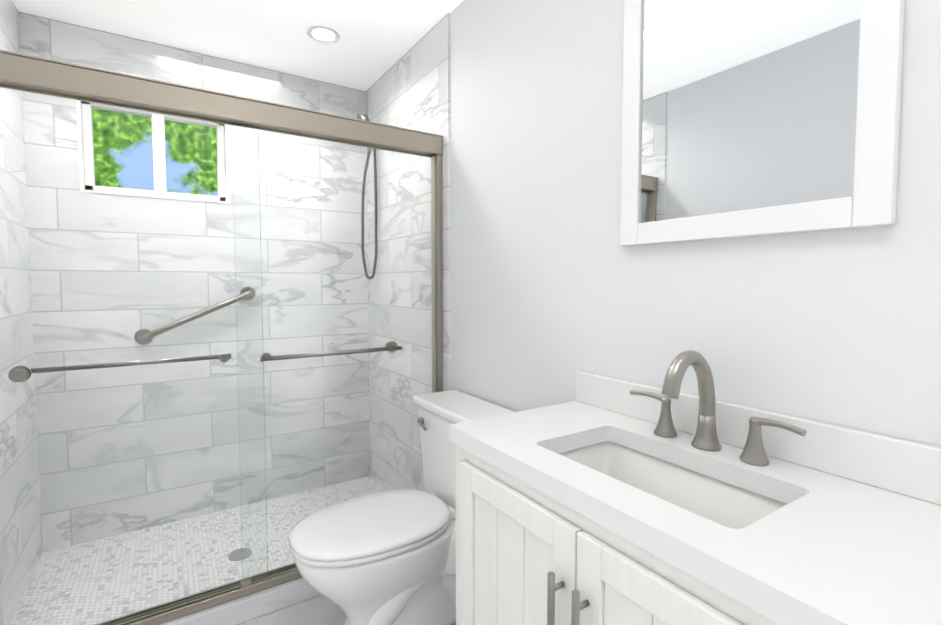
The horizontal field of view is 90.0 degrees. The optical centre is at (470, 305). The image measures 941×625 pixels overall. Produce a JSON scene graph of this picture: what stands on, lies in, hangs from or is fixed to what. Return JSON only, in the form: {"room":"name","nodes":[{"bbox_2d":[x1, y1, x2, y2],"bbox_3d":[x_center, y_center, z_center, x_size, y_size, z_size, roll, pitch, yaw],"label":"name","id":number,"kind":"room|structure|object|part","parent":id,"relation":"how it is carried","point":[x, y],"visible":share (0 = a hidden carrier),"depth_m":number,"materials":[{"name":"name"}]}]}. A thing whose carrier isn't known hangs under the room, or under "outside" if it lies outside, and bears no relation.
{"room":"bathroom","nodes":[
{"label":"bathroom","id":0,"kind":"room"},
{"bbox_2d":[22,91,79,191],"bbox_3d":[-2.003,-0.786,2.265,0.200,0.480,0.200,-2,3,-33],"label":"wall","id":1,"kind":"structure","parent":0,"point":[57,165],"depth_m":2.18,"materials":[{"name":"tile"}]},
{"bbox_2d":[76,100,84,189],"bbox_3d":[-1.891,-0.787,2.288,0.012,0.456,0.124,-2,3,-33],"label":"liner","id":2,"kind":"object","parent":1,"relation":"attached to","point":[80,144],"depth_m":2.24,"materials":[{"name":"white"}]},
{"bbox_2d":[18,11,369,551],"bbox_3d":[-1.399,-0.096,2.691,1.640,2.500,0.200,-2,3,-33],"label":"wall","id":3,"kind":"structure","parent":0,"point":[305,450],"depth_m":2.54,"materials":[{"name":"stone"}]},
{"bbox_2d":[82,101,225,200],"bbox_3d":[-1.627,-0.802,2.458,0.640,0.468,0.124,-2,3,-33],"label":"window","id":4,"kind":"structure","parent":3,"relation":"in","point":[87,120],"depth_m":2.45,"materials":[{"name":"white"}]},
{"bbox_3d":[-1.886,-0.789,2.323,0.035,0.456,0.050,-2,3,-33],"label":"frame","id":5,"kind":"part","parent":4,"relation":"part of","materials":[{"name":"white"}]},
{"bbox_3d":[-1.642,-1.007,2.470,0.616,0.035,0.050,-2,3,-33],"label":"frame","id":6,"kind":"part","parent":4,"relation":"part of","materials":[{"name":"white"}]},
{"bbox_3d":[-1.641,-0.797,2.478,0.056,0.456,0.056,-2,3,-33],"label":"frame","id":7,"kind":"part","parent":4,"relation":"part of","materials":[{"name":"white"}]},
{"bbox_3d":[-1.398,-0.804,2.639,0.035,0.456,0.050,-2,3,-33],"label":"frame","id":8,"kind":"part","parent":4,"relation":"part of","materials":[{"name":"white"}]},
{"bbox_2d":[80,189,229,203],"bbox_3d":[-1.627,-0.562,2.470,0.640,0.012,0.124,-2,3,-33],"label":"window sill","id":9,"kind":"structure","parent":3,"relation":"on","point":[150,196],"depth_m":2.40,"materials":[{"name":"white"}]},
{"bbox_2d":[134,287,255,344],"bbox_3d":[-1.447,0.045,2.506,0.570,0.295,0.068,-2,3,-33],"label":"grab rail","id":10,"kind":"object","parent":3,"relation":"attached to","point":[142,333],"depth_m":2.47,"materials":[{"name":"silver metal"}]},
{"bbox_2d":[224,124,229,201],"bbox_3d":[-1.364,-0.804,2.629,0.012,0.456,0.124,-2,3,-33],"label":"liner","id":11,"kind":"object","parent":3,"relation":"attached to","point":[227,159],"depth_m":2.58,"materials":[{"name":"white"}]},
{"bbox_2d":[13,0,463,90],"bbox_3d":[-0.365,-1.317,1.035,1.940,0.100,4.000,-2,3,-33],"label":"ceiling","id":12,"kind":"structure","parent":0,"point":[372,45],"depth_m":2.23,"materials":[{"name":"white paint"}]},
{"bbox_2d":[307,25,339,42],"bbox_3d":[-0.718,-1.323,2.297,0.156,0.010,0.156,-2,3,-33],"label":"recessed light","id":13,"kind":"object","parent":12,"relation":"in","point":[322,34],"visible":1,"depth_m":2.29,"materials":[{"name":"white"}]},
{"bbox_2d":[238,595,455,624],"bbox_3d":[-0.365,1.280,1.162,1.940,0.100,4.000,-2,3,-33],"label":"floor","id":14,"kind":"structure","parent":0,"point":[320,610],"depth_m":1.82,"materials":[{"name":"tile"}]},
{"bbox_2d":[10,476,384,624],"bbox_3d":[-1.102,1.169,2.295,1.620,0.012,0.890,-2,3,-33],"label":"mosaic shower floor","id":15,"kind":"structure","parent":14,"relation":"on","point":[210,570],"depth_m":2.15,"materials":[{"name":"white tile"}]},
{"bbox_2d":[228,548,251,560],"bbox_3d":[-1.081,1.165,2.207,0.100,0.004,0.100,-2,3,-33],"label":"floor drain","id":16,"kind":"object","parent":15,"relation":"on","point":[238,556],"depth_m":2.20,"materials":[{"name":"silver metal"}]},
{"bbox_2d":[159,577,320,624],"bbox_3d":[-0.828,1.153,1.870,1.619,0.085,0.120,-2,3,-33],"label":"sill","id":17,"kind":"structure","parent":14,"relation":"on","point":[257,604],"depth_m":1.80,"materials":[{"name":"stone"}]},
{"bbox_2d":[94,563,301,624],"bbox_3d":[-0.828,1.103,1.867,1.617,0.014,0.072,-2,3,-33],"label":"track rail","id":18,"kind":"object","parent":17,"relation":"on","point":[224,601],"visible":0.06,"depth_m":1.76,"materials":[{"name":"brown metal"}]},
{"bbox_2d":[240,578,251,587],"bbox_3d":[-0.869,1.074,1.820,0.040,0.022,0.020,-2,3,-33],"label":"guide","id":19,"kind":"object","parent":18,"relation":"on","point":[245,583],"visible":0.96,"depth_m":1.81,"materials":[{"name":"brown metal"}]},
{"bbox_2d":[289,390,514,624],"bbox_3d":[-0.259,0.801,1.744,0.780,0.805,0.500,-2,3,-33],"label":"toilet","id":20,"kind":"object","parent":14,"relation":"on","point":[384,558],"visible":0.83,"depth_m":1.64,"materials":[{"name":"white ceramic"}]},
{"bbox_3d":[-0.348,0.790,1.686,0.565,0.020,0.394,-2,3,-33],"label":"seat","id":21,"kind":"part","parent":20,"relation":"part of","materials":[{"name":"white plastic"}]},
{"bbox_3d":[-0.348,0.765,1.685,0.568,0.026,0.398,-2,3,-33],"label":"seat lid","id":22,"kind":"part","parent":20,"relation":"part of","materials":[{"name":"white plastic"}]},
{"bbox_3d":[-0.284,1.000,1.738,0.702,0.403,0.386,-2,3,-33],"label":"bowl","id":23,"kind":"part","parent":20,"relation":"part of","materials":[{"name":"white ceramic"}]},
{"bbox_3d":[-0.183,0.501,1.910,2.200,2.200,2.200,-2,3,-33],"label":"lever arm","id":24,"kind":"part","parent":20,"relation":"part of"},
{"bbox_3d":[-0.022,0.624,1.889,0.199,0.390,0.478,-2,3,-33],"label":"tank","id":25,"kind":"part","parent":20,"relation":"part of","materials":[{"name":"white ceramic"}]},
{"bbox_3d":[-0.025,0.410,1.877,0.221,0.038,0.500,-2,3,-33],"label":"tank lid","id":26,"kind":"part","parent":20,"relation":"part of","materials":[{"name":"white ceramic"}]},
{"bbox_2d":[449,350,940,624],"bbox_3d":[0.383,0.669,0.993,0.528,1.138,0.932,-2,3,-33],"label":"bathroom vanity","id":27,"kind":"object","parent":14,"relation":"on","point":[603,500],"visible":1,"depth_m":0.89,"materials":[{"name":"white wood"}]},
{"bbox_3d":[-0.006,0.754,1.197,0.018,0.717,0.058,-2,3,-33],"label":"door","id":28,"kind":"part","parent":27,"relation":"part of","materials":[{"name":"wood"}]},
{"bbox_3d":[0.088,0.432,1.036,0.018,0.058,0.289,-2,3,-33],"label":"door","id":29,"kind":"part","parent":27,"relation":"part of","materials":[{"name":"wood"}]},
{"bbox_3d":[0.162,0.526,0.881,0.030,0.011,0.011,-2,3,-33],"label":"pull post","id":30,"kind":"part","parent":27,"relation":"part of","materials":[{"name":"silver metal"}]},
{"bbox_3d":[0.183,0.769,0.906,0.018,0.717,0.058,-2,3,-33],"label":"door","id":31,"kind":"part","parent":27,"relation":"part of","materials":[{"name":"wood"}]},
{"bbox_3d":[0.196,0.529,0.830,0.030,0.011,0.011,-2,3,-33],"label":"pull post","id":32,"kind":"part","parent":27,"relation":"part of","materials":[{"name":"silver metal"}]},
{"bbox_3d":[0.216,0.771,0.855,0.018,0.717,0.058,-2,3,-33],"label":"door","id":33,"kind":"part","parent":27,"relation":"part of","materials":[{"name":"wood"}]},
{"bbox_3d":[0.216,0.395,0.873,0.020,0.040,0.805,-2,3,-33],"label":"rail","id":34,"kind":"part","parent":27,"relation":"part of","materials":[{"name":"white wood"}]},
{"bbox_2d":[630,390,676,437],"bbox_3d":[0.465,0.268,1.195,0.054,0.098,0.123,-2,3,-33],"label":"handle","id":35,"kind":"object","parent":27,"relation":"on","point":[665,428],"depth_m":1.16,"materials":[{"name":"silver metal"}]},
{"bbox_3d":[0.311,0.449,0.693,0.018,0.058,0.290,-2,3,-33],"label":"door","id":36,"kind":"part","parent":27,"relation":"part of","materials":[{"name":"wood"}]},
{"bbox_2d":[559,441,786,528],"bbox_3d":[0.384,0.441,0.984,0.288,0.144,0.498,-2,3,-33],"label":"basin","id":37,"kind":"object","parent":27,"relation":"in","point":[727,501],"depth_m":1.08,"materials":[{"name":"white ceramic"}]},
{"bbox_2d":[661,350,721,450],"bbox_3d":[0.488,0.211,1.040,0.189,0.228,0.062,-2,3,-33],"label":"faucet","id":38,"kind":"object","parent":27,"relation":"on","point":[705,439],"depth_m":1.05,"materials":[{"name":"silver metal"}]},
{"bbox_2d":[576,371,940,504],"bbox_3d":[0.596,0.274,1.112,0.021,0.095,0.932,-2,3,-33],"label":"backsplash","id":39,"kind":"structure","parent":27,"relation":"on","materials":[{"name":"white stone"}]},
{"bbox_2d":[739,417,805,465],"bbox_3d":[0.617,0.280,0.961,0.054,0.098,0.123,-2,3,-33],"label":"handle","id":40,"kind":"object","parent":27,"relation":"on","point":[753,454],"depth_m":0.98,"materials":[{"name":"silver metal"}]},
{"bbox_2d":[450,0,940,446],"bbox_3d":[0.386,-0.042,1.584,0.150,2.500,4.000,-2,3,-33],"label":"wall","id":41,"kind":"structure","parent":0,"point":[555,286],"depth_m":1.36,"materials":[{"name":"white paint"}]},
{"bbox_2d":[366,13,450,490],"bbox_3d":[-0.379,-0.092,2.616,0.010,2.500,1.035,-2,3,-33],"label":"wall tile","id":42,"kind":"structure","parent":41,"relation":"attached to","point":[409,89],"depth_m":2.56,"materials":[{"name":"stone"}]},
{"bbox_2d":[356,114,391,278],"bbox_3d":[-0.703,-0.632,2.627,0.492,0.964,0.271,-2,3,-33],"label":"handset","id":43,"kind":"object","parent":42,"relation":"attached to","point":[363,117],"visible":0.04,"depth_m":2.79,"materials":[{"name":"silver metal"}]},
{"bbox_2d":[431,154,442,392],"bbox_3d":[-0.160,0.179,2.255,0.026,1.776,0.064,-2,3,-33],"label":"shower door frame","id":44,"kind":"structure","parent":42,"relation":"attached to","point":[437,383],"depth_m":2.22,"materials":[{"name":"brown metal"}]},
{"bbox_2d":[620,0,904,245],"bbox_3d":[0.595,-0.562,1.071,0.024,0.810,0.595,-2,3,-33],"label":"mirror","id":45,"kind":"object","parent":41,"relation":"attached to","point":[743,118],"visible":1,"depth_m":1.02,"materials":[{"name":"white mirror"}]},
{"bbox_3d":[0.449,-0.574,1.296,0.024,0.810,0.058,-2,3,-33],"label":"frame","id":46,"kind":"part","parent":45,"relation":"part of","materials":[{"name":"white wood"}]},
{"bbox_3d":[0.595,-0.187,1.090,0.024,0.058,0.479,-2,3,-33],"label":"frame","id":47,"kind":"part","parent":45,"relation":"part of","materials":[{"name":"white wood"}]},
{"bbox_3d":[0.741,-0.551,0.846,0.024,0.810,0.058,-2,3,-33],"label":"frame","id":48,"kind":"part","parent":45,"relation":"part of","materials":[{"name":"white wood"}]},
{"bbox_3d":[-1.117,0.006,0.612,0.150,2.500,4.000,-2,3,-33],"label":"wall","id":49,"kind":"structure","parent":0,"visible":0},
{"bbox_2d":[0,0,42,624],"bbox_3d":[-1.747,-0.049,1.731,0.010,2.500,1.035,-2,3,-33],"label":"wall tile","id":50,"kind":"structure","parent":49,"relation":"attached to","point":[9,29],"depth_m":1.93,"materials":[{"name":"stone"}]},
{"bbox_2d":[0,49,442,157],"bbox_3d":[-0.828,-0.723,1.778,1.617,0.082,0.080,-2,3,-33],"label":"header rail","id":51,"kind":"object","parent":50,"relation":"attached to","point":[29,69],"depth_m":1.66,"materials":[{"name":"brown metal"}]},
{"bbox_2d":[0,257,44,381],"bbox_3d":[-1.395,0.045,1.463,0.108,0.390,0.040,-2,3,-33],"label":"door glass","id":52,"kind":"object","parent":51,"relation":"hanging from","point":[20,373],"depth_m":1.46,"materials":[{"name":"teal"}]},
{"bbox_3d":[-1.401,0.214,1.457,0.048,0.048,0.022,-2,3,-33],"label":"inside shower door knob","id":53,"kind":"part","parent":52,"relation":"part of","materials":[{"name":"silver metal"}]},
{"bbox_3d":[-1.414,0.213,1.477,0.052,0.052,0.010,-2,3,-33],"label":"inner shower door knob","id":54,"kind":"part","parent":52,"relation":"part of","materials":[{"name":"silver metal"}]},
{"bbox_2d":[0,523,70,624],"bbox_3d":[-1.390,0.855,1.509,0.160,0.325,0.008,-2,3,-33],"label":"door glass","id":55,"kind":"object","parent":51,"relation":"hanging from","point":[35,523],"depth_m":1.51,"materials":[{"name":"teal"}]},
{"bbox_2d":[0,89,85,229],"bbox_3d":[-1.335,-0.455,1.480,0.201,0.433,0.008,-2,3,-33],"label":"door glass","id":56,"kind":"object","parent":51,"relation":"hanging from","point":[36,89],"depth_m":1.48,"materials":[{"name":"teal"}]},
{"bbox_2d":[31,210,77,251],"bbox_3d":[-1.323,-0.241,1.499,0.113,0.133,0.008,-2,3,-33],"label":"door glass","id":57,"kind":"object","parent":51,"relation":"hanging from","point":[70,210],"depth_m":1.50,"materials":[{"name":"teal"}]},
{"bbox_2d":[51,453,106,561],"bbox_3d":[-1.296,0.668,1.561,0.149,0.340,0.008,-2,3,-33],"label":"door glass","id":58,"kind":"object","parent":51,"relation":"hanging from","point":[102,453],"depth_m":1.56,"materials":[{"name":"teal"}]},
{"bbox_2d":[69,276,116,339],"bbox_3d":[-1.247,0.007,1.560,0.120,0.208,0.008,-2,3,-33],"label":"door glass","id":59,"kind":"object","parent":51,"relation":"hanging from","point":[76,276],"depth_m":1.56,"materials":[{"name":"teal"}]},
{"bbox_2d":[62,128,137,232],"bbox_3d":[-1.218,-0.411,1.558,0.197,0.340,0.008,-2,3,-33],"label":"door glass","id":60,"kind":"object","parent":51,"relation":"hanging from","point":[94,128],"depth_m":1.55,"materials":[{"name":"teal"}]},
{"bbox_2d":[109,213,144,279],"bbox_3d":[-1.167,-0.202,1.601,0.093,0.224,0.008,-2,3,-33],"label":"door glass","id":61,"kind":"object","parent":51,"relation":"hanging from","point":[119,213],"depth_m":1.61,"materials":[{"name":"clear glass"}]},
{"bbox_2d":[127,109,167,164],"bbox_3d":[-1.109,-0.582,1.620,0.116,0.190,0.008,-2,3,-33],"label":"door glass","id":62,"kind":"object","parent":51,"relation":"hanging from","point":[153,109],"depth_m":1.62,"materials":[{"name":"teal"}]},
{"bbox_2d":[139,216,180,251],"bbox_3d":[-1.088,-0.250,1.650,0.122,0.122,0.008,-2,3,-33],"label":"door glass","id":63,"kind":"object","parent":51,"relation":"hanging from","point":[154,216],"depth_m":1.64,"materials":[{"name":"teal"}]},
{"bbox_2d":[94,495,260,624],"bbox_3d":[-1.055,0.895,1.728,0.521,0.389,0.008,-2,3,-33],"label":"door glass","id":64,"kind":"object","parent":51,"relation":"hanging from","point":[194,495],"depth_m":1.72,"materials":[{"name":"teal"}]},
{"bbox_2d":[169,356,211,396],"bbox_3d":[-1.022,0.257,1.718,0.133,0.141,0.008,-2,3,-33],"label":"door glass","id":65,"kind":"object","parent":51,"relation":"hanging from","point":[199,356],"depth_m":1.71,"materials":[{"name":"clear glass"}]},
{"bbox_2d":[219,354,228,362],"bbox_3d":[-0.935,0.198,1.786,0.032,0.032,0.008,-2,3,-33],"label":"flange","id":66,"kind":"object","parent":65,"relation":"attached to","point":[221,357],"visible":0.65,"depth_m":1.78,"materials":[{"name":"silver metal"}]},
{"bbox_2d":[182,160,209,219],"bbox_3d":[-0.995,-0.418,1.703,0.084,0.209,0.008,-2,3,-33],"label":"door glass","id":67,"kind":"object","parent":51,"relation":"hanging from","point":[190,160],"depth_m":1.71,"materials":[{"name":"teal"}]},
{"bbox_2d":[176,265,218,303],"bbox_3d":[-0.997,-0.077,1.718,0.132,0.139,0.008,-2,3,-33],"label":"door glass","id":68,"kind":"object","parent":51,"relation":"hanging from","point":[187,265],"depth_m":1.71,"materials":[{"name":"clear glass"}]},
{"bbox_3d":[-0.847,-0.690,1.809,1.617,0.012,0.010,-2,3,-33],"label":"shower door header rail lip","id":69,"kind":"part","parent":51,"relation":"part of","materials":[{"name":"silver metal"}]},
{"bbox_2d":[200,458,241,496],"bbox_3d":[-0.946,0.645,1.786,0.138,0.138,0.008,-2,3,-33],"label":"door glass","id":70,"kind":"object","parent":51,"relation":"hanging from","point":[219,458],"depth_m":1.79,"materials":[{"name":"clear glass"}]},
{"bbox_3d":[-0.809,-0.687,1.750,1.617,0.012,0.010,-2,3,-33],"label":"shower door header rail lip","id":71,"kind":"part","parent":51,"relation":"part of","materials":[{"name":"silver metal"}]},
{"bbox_2d":[201,171,261,336],"bbox_3d":[-0.902,-0.200,1.773,0.207,0.629,0.008,-2,3,-33],"label":"door glass","id":72,"kind":"object","parent":51,"relation":"hanging from","point":[257,171],"depth_m":1.80,"materials":[{"name":"teal"}]},
{"bbox_2d":[238,409,265,488],"bbox_3d":[-0.855,0.567,1.841,0.096,0.315,0.008,-2,3,-33],"label":"door glass","id":73,"kind":"object","parent":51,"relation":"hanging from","point":[264,409],"depth_m":1.86,"materials":[{"name":"clear glass"}]},
{"bbox_2d":[238,501,267,579],"bbox_3d":[-0.857,0.928,1.857,0.101,0.310,0.008,-2,3,-33],"label":"door glass","id":74,"kind":"object","parent":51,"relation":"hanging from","point":[258,501],"depth_m":1.87,"materials":[{"name":"clear glass"}]},
{"bbox_2d":[233,187,276,243],"bbox_3d":[-0.816,-0.339,1.786,0.150,0.202,0.008,-2,3,-33],"label":"door glass","id":75,"kind":"object","parent":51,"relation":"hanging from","point":[233,187],"depth_m":1.78,"materials":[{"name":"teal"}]},
{"bbox_2d":[252,554,297,584],"bbox_3d":[-0.780,1.043,1.878,0.169,0.078,0.008,-2,3,-33],"label":"door glass","id":76,"kind":"object","parent":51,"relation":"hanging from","point":[287,554],"depth_m":1.88,"materials":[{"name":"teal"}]},
{"bbox_2d":[268,452,300,516],"bbox_3d":[-0.744,0.709,1.885,0.122,0.249,0.008,-2,3,-33],"label":"door glass","id":77,"kind":"object","parent":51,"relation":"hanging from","point":[284,452],"depth_m":1.88,"materials":[{"name":"clear glass"}]},
{"bbox_2d":[259,216,332,360],"bbox_3d":[-0.692,-0.062,1.881,0.279,0.581,0.008,-2,3,-33],"label":"door glass","id":78,"kind":"object","parent":51,"relation":"hanging from","point":[288,216],"depth_m":1.87,"materials":[{"name":"teal"}]},
{"bbox_2d":[314,150,343,200],"bbox_3d":[-0.581,-0.538,1.929,0.118,0.207,0.008,-2,3,-33],"label":"door glass","id":79,"kind":"object","parent":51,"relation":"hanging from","point":[339,150],"depth_m":1.94,"materials":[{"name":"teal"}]},
{"bbox_2d":[302,214,358,247],"bbox_3d":[-0.575,-0.313,1.944,0.231,0.143,0.008,-2,3,-33],"label":"door glass","id":80,"kind":"object","parent":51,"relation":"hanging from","point":[356,214],"depth_m":1.95,"materials":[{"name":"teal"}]},
{"bbox_2d":[324,355,357,389],"bbox_3d":[-0.548,0.286,1.991,0.141,0.144,0.008,-2,3,-33],"label":"door glass","id":81,"kind":"object","parent":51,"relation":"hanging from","point":[356,355],"depth_m":1.99,"materials":[{"name":"clear glass"}]},
{"bbox_2d":[333,204,408,347],"bbox_3d":[-0.426,-0.135,2.049,0.342,0.626,0.008,-2,3,-33],"label":"door glass","id":82,"kind":"object","parent":51,"relation":"hanging from","point":[370,204],"depth_m":2.06,"materials":[{"name":"teal"}]},
{"bbox_2d":[381,147,435,489],"bbox_3d":[-0.278,0.075,2.147,0.278,1.552,0.022,-2,3,-33],"label":"door glass","id":83,"kind":"object","parent":51,"relation":"hanging from","point":[414,481],"depth_m":2.19,"materials":[{"name":"teal"}]},
{"bbox_3d":[-0.351,0.183,2.098,0.052,0.052,0.010,-2,3,-33],"label":"outer shower door knob","id":84,"kind":"part","parent":83,"relation":"part of","materials":[{"name":"silver metal"}]},
{"bbox_3d":[-1.425,0.213,1.494,0.016,0.016,0.051,-2,3,-33],"label":"post","id":85,"kind":"object","parent":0,"visible":0},
{"bbox_2d":[31,354,228,373],"bbox_3d":[-1.199,0.204,1.671,0.610,0.017,0.017,-2,3,-33],"label":"bar","id":86,"kind":"object","parent":85,"relation":"attached to","point":[110,365],"depth_m":1.65,"materials":[{"name":"silver metal"}]},
{"bbox_3d":[-0.776,0.198,1.799,0.016,0.016,0.051,-2,3,-33],"label":"post","id":87,"kind":"object","parent":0,"visible":0},
{"bbox_2d":[263,346,400,360],"bbox_3d":[-0.544,0.192,1.918,0.560,0.017,0.017,-2,3,-33],"label":"bar","id":88,"kind":"object","parent":87,"relation":"attached to","point":[304,355],"visible":1,"depth_m":1.90,"materials":[{"name":"silver metal"}]},
{"label":"outside","id":89,"kind":"structure","parent":0,"visible":0},
{"bbox_2d":[92,108,217,195],"bbox_3d":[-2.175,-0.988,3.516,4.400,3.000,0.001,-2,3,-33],"label":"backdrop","id":90,"kind":"structure","parent":89,"point":[188,179],"depth_m":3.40,"materials":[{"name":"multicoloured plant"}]}
]}

